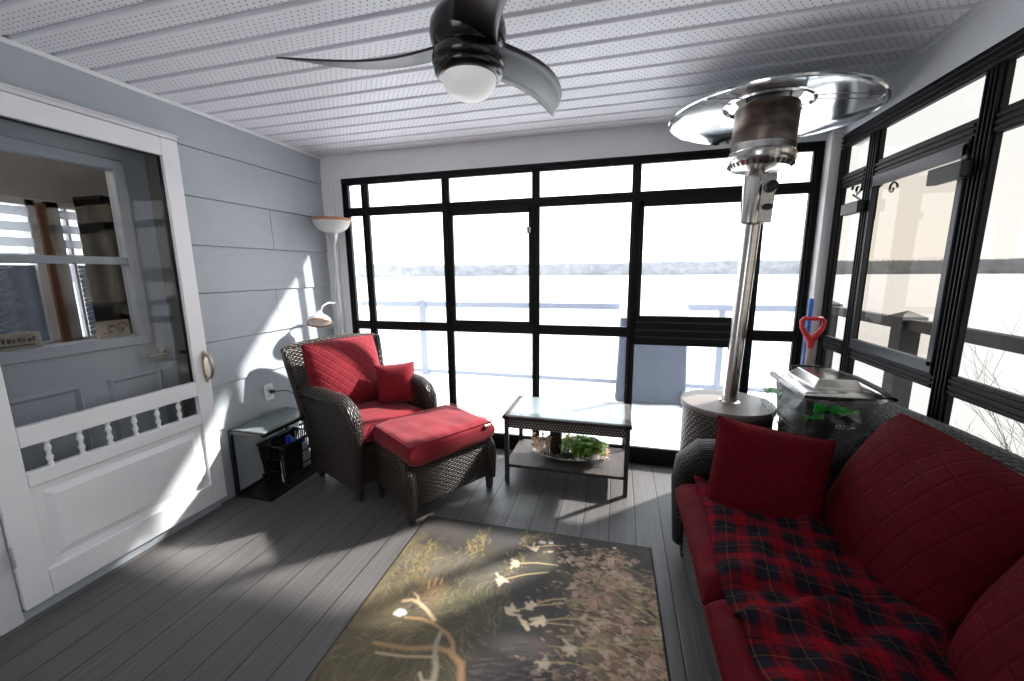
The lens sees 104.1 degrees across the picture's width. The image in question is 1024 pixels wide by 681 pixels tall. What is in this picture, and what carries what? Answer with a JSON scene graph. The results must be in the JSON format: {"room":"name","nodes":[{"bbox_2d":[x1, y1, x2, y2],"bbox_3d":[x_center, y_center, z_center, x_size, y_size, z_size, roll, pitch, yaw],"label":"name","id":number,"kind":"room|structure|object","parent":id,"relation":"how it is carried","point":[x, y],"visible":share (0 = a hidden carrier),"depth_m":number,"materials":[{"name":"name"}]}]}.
{"room":"sunroom","nodes":[
{"label":"sunroom","id":0,"kind":"room"},
{"bbox_2d":[0,151,108,203],"bbox_3d":[-3.802,-0.103,2.252,0.100,2.450,3.580,2,10,15],"label":"ceiling","id":1,"kind":"structure","parent":0,"point":[23,176],"depth_m":3.02,"materials":[{"name":"paint"}]},
{"bbox_2d":[0,195,96,344],"bbox_3d":[-3.579,-0.462,2.875,0.110,1.120,1.100,2,10,15],"label":"window","id":2,"kind":"structure","parent":1,"relation":"in","point":[33,297],"depth_m":3.01,"materials":[{"name":"clear plastic"}]},
{"bbox_2d":[0,36,333,503],"bbox_3d":[-2.159,0.038,1.387,0.146,2.395,4.525,2,10,15],"label":"wall","id":3,"kind":"structure","parent":0,"point":[260,257],"depth_m":2.59,"materials":[{"name":"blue wood"}]},
{"bbox_2d":[0,82,178,635],"bbox_3d":[-1.937,0.040,1.879,0.048,2.158,0.985,2,10,15],"label":"trim","id":4,"kind":"structure","parent":3,"relation":"attached to","point":[11,613],"depth_m":1.63,"materials":[{"name":"white wood"}]},
{"bbox_2d":[0,119,185,471],"bbox_3d":[-2.124,0.057,1.903,0.207,2.060,0.917,3,10,19],"label":"door","id":5,"kind":"structure","parent":3,"relation":"in","point":[48,381],"depth_m":2.01,"materials":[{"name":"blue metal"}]},
{"bbox_2d":[0,331,42,351],"bbox_3d":[-2.199,0.004,1.772,0.027,0.070,0.150,2,10,15],"label":"wooden sign","id":6,"kind":"object","parent":5,"relation":"on","point":[15,341],"visible":0.91,"depth_m":1.77,"materials":[{"name":"brown wood"}]},
{"bbox_2d":[94,319,130,338],"bbox_3d":[-2.106,-0.063,2.111,0.029,0.085,0.135,2,10,15],"label":"wooden sign","id":7,"kind":"object","parent":5,"relation":"on","point":[104,329],"visible":0.98,"depth_m":2.10,"materials":[{"name":"brown wood"}]},
{"bbox_2d":[0,91,226,610],"bbox_3d":[-1.900,0.028,1.898,0.090,2.075,0.902,2,10,15],"label":"door","id":8,"kind":"structure","parent":3,"relation":"in","point":[63,521],"depth_m":1.92,"materials":[{"name":"white wood"}]},
{"bbox_2d":[22,500,220,620],"bbox_3d":[-2.251,1.280,0.955,0.052,0.055,3.240,2,10,15],"label":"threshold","id":9,"kind":"structure","parent":3,"relation":"attached to","point":[30,613],"depth_m":1.96,"materials":[{"name":"grey wood"}]},
{"bbox_2d":[0,36,320,159],"bbox_3d":[-2.112,-1.100,1.122,0.012,0.021,4.425,2,10,15],"label":"trim","id":10,"kind":"structure","parent":3,"relation":"attached to","point":[2,39],"depth_m":1.98,"materials":[{"name":"white wood"}]},
{"bbox_2d":[144,154,196,417],"bbox_3d":[-2.033,0.075,1.882,0.140,2.150,0.980,2,10,15],"label":"trim","id":11,"kind":"structure","parent":3,"relation":"attached to","point":[189,406],"depth_m":2.25,"materials":[{"name":"grey wood"}]},
{"bbox_2d":[264,383,273,400],"bbox_3d":[-1.716,0.363,2.825,0.010,0.116,0.072,2,10,15],"label":"wall outlet","id":12,"kind":"object","parent":3,"relation":"attached to","point":[268,396],"visible":0.96,"depth_m":2.81,"materials":[{"name":"white plastic"}]},
{"bbox_2d":[269,389,301,432],"bbox_3d":[-1.633,0.625,3.005,0.044,0.609,0.318,3,11,22],"label":"power cord","id":13,"kind":"object","parent":12,"relation":"attached to","point":[271,390],"visible":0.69,"depth_m":2.84,"materials":[{"name":"black plastic"}]},
{"bbox_2d":[0,448,710,680],"bbox_3d":[-0.320,1.284,1.102,3.750,0.060,4.505,2,10,15],"label":"floor","id":14,"kind":"structure","parent":0,"point":[249,589],"depth_m":1.89,"materials":[{"name":"grey wood"}]},
{"bbox_2d":[227,407,317,501],"bbox_3d":[-1.597,0.754,2.735,0.283,0.453,0.460,2,10,15],"label":"side table","id":15,"kind":"object","parent":14,"relation":"on","point":[264,426],"visible":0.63,"depth_m":2.61,"materials":[{"name":"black glass"}]},
{"bbox_2d":[256,423,315,485],"bbox_3d":[-1.554,0.785,2.798,0.224,0.345,0.334,2,10,15],"label":"plastic crate","id":16,"kind":"object","parent":15,"relation":"on","point":[273,449],"visible":0.82,"depth_m":2.73,"materials":[{"name":"black plastic"}]},
{"bbox_2d":[285,434,291,444],"bbox_3d":[-1.583,0.803,2.850,0.074,0.270,0.074,2,10,15],"label":"bottle","id":17,"kind":"object","parent":16,"relation":"in","point":[288,437],"visible":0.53,"depth_m":2.82,"materials":[{"name":"blue plastic"}]},
{"bbox_2d":[300,435,310,467],"bbox_3d":[-1.497,0.807,2.881,0.074,0.250,0.074,2,10,15],"label":"bottle","id":18,"kind":"object","parent":16,"relation":"in","point":[306,454],"visible":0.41,"depth_m":2.86,"materials":[{"name":"white plastic"}]},
{"bbox_2d":[306,216,350,334],"bbox_3d":[-1.422,-0.030,3.191,0.286,1.839,0.457,2,10,15],"label":"floor lamp","id":19,"kind":"object","parent":14,"relation":"on","point":[331,225],"visible":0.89,"depth_m":3.07,"materials":[{"name":"silver metal"}]},
{"bbox_2d":[280,333,436,501],"bbox_3d":[-1.059,0.471,2.879,0.840,0.951,0.768,7,13,38],"label":"armchair","id":20,"kind":"object","parent":14,"relation":"on","point":[332,422],"visible":0.52,"depth_m":2.61,"materials":[{"name":"brown wicker"}]},
{"bbox_2d":[356,398,423,442],"bbox_3d":[-0.967,0.542,2.816,0.567,0.141,0.537,7,13,38],"label":"seat cushion","id":21,"kind":"object","parent":20,"relation":"on","point":[371,412],"visible":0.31,"depth_m":2.74,"materials":[{"name":"red fabric"}]},
{"bbox_2d":[301,334,379,403],"bbox_3d":[-1.196,0.228,2.887,0.225,0.477,0.545,7,13,38],"label":"cushion","id":22,"kind":"object","parent":21,"relation":"on","point":[346,366],"visible":0.67,"depth_m":2.81,"materials":[{"name":"red fabric"}]},
{"bbox_2d":[375,361,413,403],"bbox_3d":[-0.847,0.315,2.930,0.292,0.305,0.145,-3,10,-12],"label":"throw pillow","id":23,"kind":"object","parent":21,"relation":"on","point":[393,381],"visible":0.83,"depth_m":2.88,"materials":[{"name":"red fabric"}]},
{"bbox_2d":[371,437,495,525],"bbox_3d":[-0.489,0.804,2.579,0.652,0.386,0.484,-9,13,-42],"label":"ottoman","id":24,"kind":"object","parent":14,"relation":"on","point":[413,487],"visible":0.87,"depth_m":2.39,"materials":[{"name":"brown wicker"}]},
{"bbox_2d":[372,403,494,466],"bbox_3d":[-0.499,0.584,2.550,0.610,0.160,0.508,-9,13,-42],"label":"cushion","id":25,"kind":"object","parent":24,"relation":"on","point":[420,438],"visible":0.98,"depth_m":2.42,"materials":[{"name":"red fabric"}]},
{"bbox_2d":[305,515,670,680],"bbox_3d":[-0.112,1.212,1.307,1.255,0.006,1.900,2,10,14],"label":"rug","id":26,"kind":"object","parent":14,"relation":"on","point":[462,600],"visible":1,"depth_m":1.67,"materials":[{"name":"carpet"}]},
{"bbox_2d":[502,396,631,496],"bbox_3d":[0.394,0.709,2.800,0.830,0.480,0.456,2,10,15],"label":"coffee table","id":27,"kind":"object","parent":14,"relation":"on","point":[522,456],"visible":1,"depth_m":2.69,"materials":[{"name":"wicker"}]},
{"bbox_2d":[509,439,623,479],"bbox_3d":[0.395,0.825,2.820,0.798,0.021,0.428,2,10,15],"label":"shelf","id":28,"kind":"object","parent":27,"relation":"attached to","point":[522,456],"depth_m":2.70,"materials":[{"name":"wicker"}]},
{"bbox_2d":[532,446,606,461],"bbox_3d":[0.401,0.802,2.811,0.526,0.025,0.232,2,10,15],"label":"oval tray","id":29,"kind":"object","parent":27,"relation":"on","point":[533,449],"visible":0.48,"depth_m":2.77,"materials":[{"name":"grey ceramic"}]},
{"bbox_2d":[530,432,551,452],"bbox_3d":[0.218,0.731,2.847,0.172,0.142,0.131,2,10,15],"label":"dried flowers","id":30,"kind":"object","parent":29,"relation":"on","point":[548,437],"visible":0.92,"depth_m":2.84,"materials":[{"name":"beige plant"}]},
{"bbox_2d":[550,432,561,453],"bbox_3d":[0.311,0.684,2.836,0.084,0.228,0.084,2,10,15],"label":"pillar candle","id":31,"kind":"object","parent":29,"relation":"on","point":[555,441],"visible":0.46,"depth_m":2.81,"materials":[{"name":"brown wax"}]},
{"bbox_2d":[540,446,593,459],"bbox_3d":[0.383,0.790,2.815,0.383,0.042,0.185,2,10,15],"label":"moss","id":32,"kind":"object","parent":29,"relation":"on","point":[548,450],"visible":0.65,"depth_m":2.78,"materials":[{"name":"plant"}]},
{"bbox_2d":[560,433,573,448],"bbox_3d":[0.375,0.721,2.862,0.172,0.146,0.169,2,10,15],"label":"leafy sprig","id":33,"kind":"object","parent":29,"relation":"on","point":[567,436],"visible":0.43,"depth_m":2.83,"materials":[{"name":"green plant"}]},
{"bbox_2d":[559,434,608,456],"bbox_3d":[0.504,0.740,2.786,0.337,0.132,0.333,2,10,15],"label":"fern","id":34,"kind":"object","parent":29,"relation":"on","point":[586,444],"visible":0.99,"depth_m":2.72,"materials":[{"name":"green plant"}]},
{"bbox_2d":[589,448,610,460],"bbox_3d":[0.589,0.778,2.731,0.173,0.083,0.129,2,10,15],"label":"dried flowers","id":35,"kind":"object","parent":29,"relation":"on","point":[606,454],"visible":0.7,"depth_m":2.71,"materials":[{"name":"beige plant"}]},
{"bbox_2d":[494,441,674,466],"bbox_3d":[0.273,0.857,3.199,3.345,0.055,0.105,2,10,15],"label":"baseboard","id":36,"kind":"structure","parent":14,"relation":"on","point":[632,459],"depth_m":2.96,"materials":[{"name":"black wood"}]},
{"bbox_2d":[668,70,891,451],"bbox_3d":[1.316,-0.110,2.232,0.947,2.269,0.948,2,10,15],"label":"patio heater","id":37,"kind":"object","parent":14,"relation":"on","point":[763,119],"visible":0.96,"depth_m":2.06,"materials":[{"name":"metal"}]},
{"bbox_2d":[777,417,797,434],"bbox_3d":[1.594,0.758,2.097,0.260,0.600,0.445,2,10,15],"label":"stand","id":38,"kind":"object","parent":14,"relation":"on","point":[785,426],"visible":0.04,"depth_m":2.20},
{"bbox_2d":[762,365,897,439],"bbox_3d":[1.538,0.312,2.021,0.459,0.304,0.561,2,10,15],"label":"grill","id":39,"kind":"object","parent":38,"relation":"on","point":[820,402],"visible":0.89,"depth_m":1.87,"materials":[{"name":"metal"}]},
{"bbox_2d":[802,298,813,364],"bbox_3d":[1.814,0.357,2.516,0.028,1.243,0.067,2,10,15],"label":"broom","id":40,"kind":"object","parent":14,"relation":"on","point":[811,301],"visible":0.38,"depth_m":2.43,"materials":[{"name":"blue plastic"}]},
{"bbox_2d":[799,316,826,367],"bbox_3d":[1.770,0.420,2.434,0.138,1.137,0.048,2,10,15],"label":"snow shovel","id":41,"kind":"object","parent":14,"relation":"on","point":[810,339],"visible":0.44,"depth_m":2.35,"materials":[{"name":"red plastic"}]},
{"bbox_2d":[671,403,1023,680],"bbox_3d":[1.015,0.788,1.116,0.890,0.887,1.672,2,10,15],"label":"sofa","id":42,"kind":"object","parent":14,"relation":"on","point":[695,459],"visible":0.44,"depth_m":1.69,"materials":[{"name":"black wicker"}]},
{"bbox_2d":[674,484,725,604],"bbox_3d":[1.030,0.765,1.449,0.747,0.180,0.662,2,10,15],"label":"seat cushion","id":43,"kind":"object","parent":42,"relation":"on","point":[692,510],"visible":0.22,"depth_m":1.43,"materials":[{"name":"red fabric"}]},
{"bbox_2d":[705,415,835,519],"bbox_3d":[1.007,0.549,1.587,0.432,0.418,0.226,5,11,31],"label":"throw pillow","id":44,"kind":"object","parent":43,"relation":"on","point":[771,472],"visible":0.73,"depth_m":1.54,"materials":[{"name":"red fabric"}]},
{"bbox_2d":[703,599,763,680],"bbox_3d":[0.859,0.877,0.811,0.747,0.180,0.662,2,10,15],"label":"seat cushion","id":45,"kind":"object","parent":42,"relation":"on","point":[735,662],"visible":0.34,"depth_m":1.04,"materials":[{"name":"red fabric"}]},
{"bbox_2d":[694,476,956,680],"bbox_3d":[0.879,0.719,1.103,0.527,0.097,1.272,2,10,15],"label":"plaid blanket","id":46,"kind":"object","parent":45,"relation":"on","point":[809,609],"visible":0.73,"depth_m":1.04,"materials":[{"name":"red fabric"}]},
{"bbox_2d":[824,413,1023,632],"bbox_3d":[1.260,0.550,1.255,0.339,0.496,0.632,3,10,19],"label":"cushion","id":47,"kind":"object","parent":42,"relation":"on","point":[936,520],"visible":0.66,"depth_m":1.11,"materials":[{"name":"red fabric"}]},
{"bbox_2d":[947,555,1023,680],"bbox_3d":[1.070,0.645,0.640,0.336,0.558,0.631,3,11,22],"label":"cushion","id":48,"kind":"object","parent":42,"relation":"on","point":[988,645],"visible":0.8,"depth_m":0.84,"materials":[{"name":"red fabric"}]},
{"bbox_2d":[0,0,981,156],"bbox_3d":[-0.367,-1.092,0.681,3.650,0.083,4.475,2,10,15],"label":"ceiling","id":49,"kind":"structure","parent":0,"point":[615,63],"depth_m":1.70,"materials":[{"name":"white wood"}]},
{"bbox_2d":[276,0,561,116],"bbox_3d":[-0.207,-0.989,1.378,1.048,0.367,1.060,2,10,15],"label":"ceiling fan","id":50,"kind":"object","parent":49,"relation":"hanging from","point":[469,54],"visible":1,"depth_m":1.25,"materials":[{"name":"grey metal"}]},
{"bbox_2d":[320,123,837,179],"bbox_3d":[0.216,-1.368,2.847,3.820,0.230,0.140,2,10,15],"label":"wall","id":51,"kind":"structure","parent":0,"point":[652,138],"depth_m":2.82,"materials":[{"name":"white paint"}]},
{"bbox_2d":[319,167,362,334],"bbox_3d":[-1.462,-0.294,3.480,0.228,2.260,0.152,2,10,15],"label":"trim","id":52,"kind":"structure","parent":51,"relation":"attached to","point":[331,189],"depth_m":3.35,"materials":[{"name":"white wood"}]},
{"bbox_2d":[340,140,825,459],"bbox_3d":[0.250,-0.203,2.967,3.350,2.113,0.064,2,10,15],"label":"window","id":53,"kind":"structure","parent":51,"relation":"in","point":[693,331],"depth_m":2.84,"materials":[{"name":"black metal"}]},
{"bbox_2d":[838,0,1023,134],"bbox_3d":[1.380,-0.933,0.266,0.050,0.230,4.525,2,10,15],"label":"wall","id":54,"kind":"structure","parent":0,"point":[999,19],"depth_m":1.52,"materials":[{"name":"white paint"}]},
{"bbox_2d":[800,129,844,367],"bbox_3d":[1.898,-0.129,2.513,0.077,2.200,0.110,2,10,15],"label":"trim","id":55,"kind":"structure","parent":54,"relation":"attached to","point":[833,145],"depth_m":2.38,"materials":[{"name":"white wood"}]},
{"bbox_2d":[815,27,1023,457],"bbox_3d":[1.331,0.233,0.388,0.072,2.113,4.349,2,10,15],"label":"window","id":56,"kind":"structure","parent":54,"relation":"in","point":[923,302],"depth_m":1.54,"materials":[{"name":"black metal"}]},
{"bbox_2d":[880,0,993,78],"bbox_3d":[1.338,-0.975,0.218,0.010,0.027,4.425,2,10,15],"label":"trim","id":57,"kind":"structure","parent":54,"relation":"attached to","point":[983,3],"depth_m":1.59,"materials":[{"name":"white wood"}]},
{"bbox_3d":[-2.973,1.123,2.245,1.790,0.040,3.580,2,10,15],"label":"floor","id":58,"kind":"structure","parent":0,"visible":0},
{"bbox_2d":[72,195,132,333],"bbox_3d":[-3.249,-0.155,3.513,0.307,2.050,0.480,2,10,15],"label":"tall cabinet","id":59,"kind":"object","parent":58,"relation":"on","point":[95,222],"visible":0.16,"depth_m":3.19,"materials":[{"name":"brown wood"}]},
{"label":"outside","id":60,"kind":"structure","parent":0,"visible":0},
{"bbox_3d":[-1.568,1.355,1.699,8.200,0.220,7.980,2,10,15],"label":"deck","id":61,"kind":"object","parent":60,"visible":0},
{"bbox_2d":[360,298,794,392],"bbox_3d":[-0.688,0.031,5.210,8.030,1.175,0.126,2,10,15],"label":"deck railing","id":62,"kind":"object","parent":61,"relation":"on","point":[423,304],"visible":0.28,"depth_m":4.89,"materials":[{"name":"white wood"}]},
{"bbox_2d":[414,372,778,449],"bbox_3d":[-1.570,1.146,1.663,8.200,0.112,7.980,2,10,15],"label":"snow","id":63,"kind":"object","parent":61,"relation":"on","point":[656,425],"visible":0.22,"depth_m":4.30,"materials":[{"name":"white snow"}]},
{"bbox_2d":[615,318,686,407],"bbox_3d":[1.495,0.209,4.308,0.719,0.930,0.479,2,10,15],"label":"covered grill","id":64,"kind":"object","parent":63,"relation":"on","point":[659,371],"visible":0.47,"depth_m":4.20,"materials":[{"name":"blue blue-grey fabric"}]},
{"bbox_2d":[618,291,689,317],"bbox_3d":[1.502,-0.390,4.254,0.720,0.268,0.400,2,10,15],"label":"snow mound","id":65,"kind":"object","parent":64,"relation":"on","point":[653,303],"visible":0.82,"depth_m":4.11,"materials":[{"name":"white snow"}]},
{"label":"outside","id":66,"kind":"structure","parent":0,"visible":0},
{"bbox_2d":[73,274,798,394],"bbox_3d":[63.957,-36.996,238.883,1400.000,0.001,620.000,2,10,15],"label":"frozen lake","id":67,"kind":"structure","parent":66,"point":[502,351],"depth_m":42.31,"materials":[{"name":"white ice"}]},
{"bbox_2d":[69,260,799,281],"bbox_3d":[-63.979,-55.020,309.621,633.126,13.891,343.384,2,10,15],"label":"trees","id":68,"kind":"object","parent":67,"relation":"on","point":[726,267],"visible":0.47,"depth_m":400.66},
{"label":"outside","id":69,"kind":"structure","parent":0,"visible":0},
{"bbox_3d":[2.336,2.053,9.186,24.000,3.393,8.000,2,10,15],"label":"hill","id":70,"kind":"object","parent":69,"visible":0},
{"bbox_2d":[378,264,490,375],"bbox_3d":[-2.123,0.215,9.815,3.168,4.129,1.521,2,10,15],"label":"bare sapling","id":71,"kind":"object","parent":70,"relation":"on","point":[396,264],"visible":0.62,"depth_m":10.04,"materials":[{"name":"white plant"}]},
{"bbox_2d":[516,310,592,380],"bbox_3d":[0.910,0.505,8.750,1.988,2.451,1.153,5,11,27],"label":"bare shrub","id":72,"kind":"object","parent":70,"relation":"on","point":[560,310],"visible":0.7,"depth_m":8.76,"materials":[{"name":"plant"}]},
{"bbox_2d":[588,317,697,378],"bbox_3d":[2.460,0.646,8.240,1.588,2.520,2.351,-7,12,-31],"label":"bare shrub","id":73,"kind":"object","parent":70,"relation":"on","point":[614,354],"visible":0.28,"depth_m":8.55,"materials":[{"name":"plant"}]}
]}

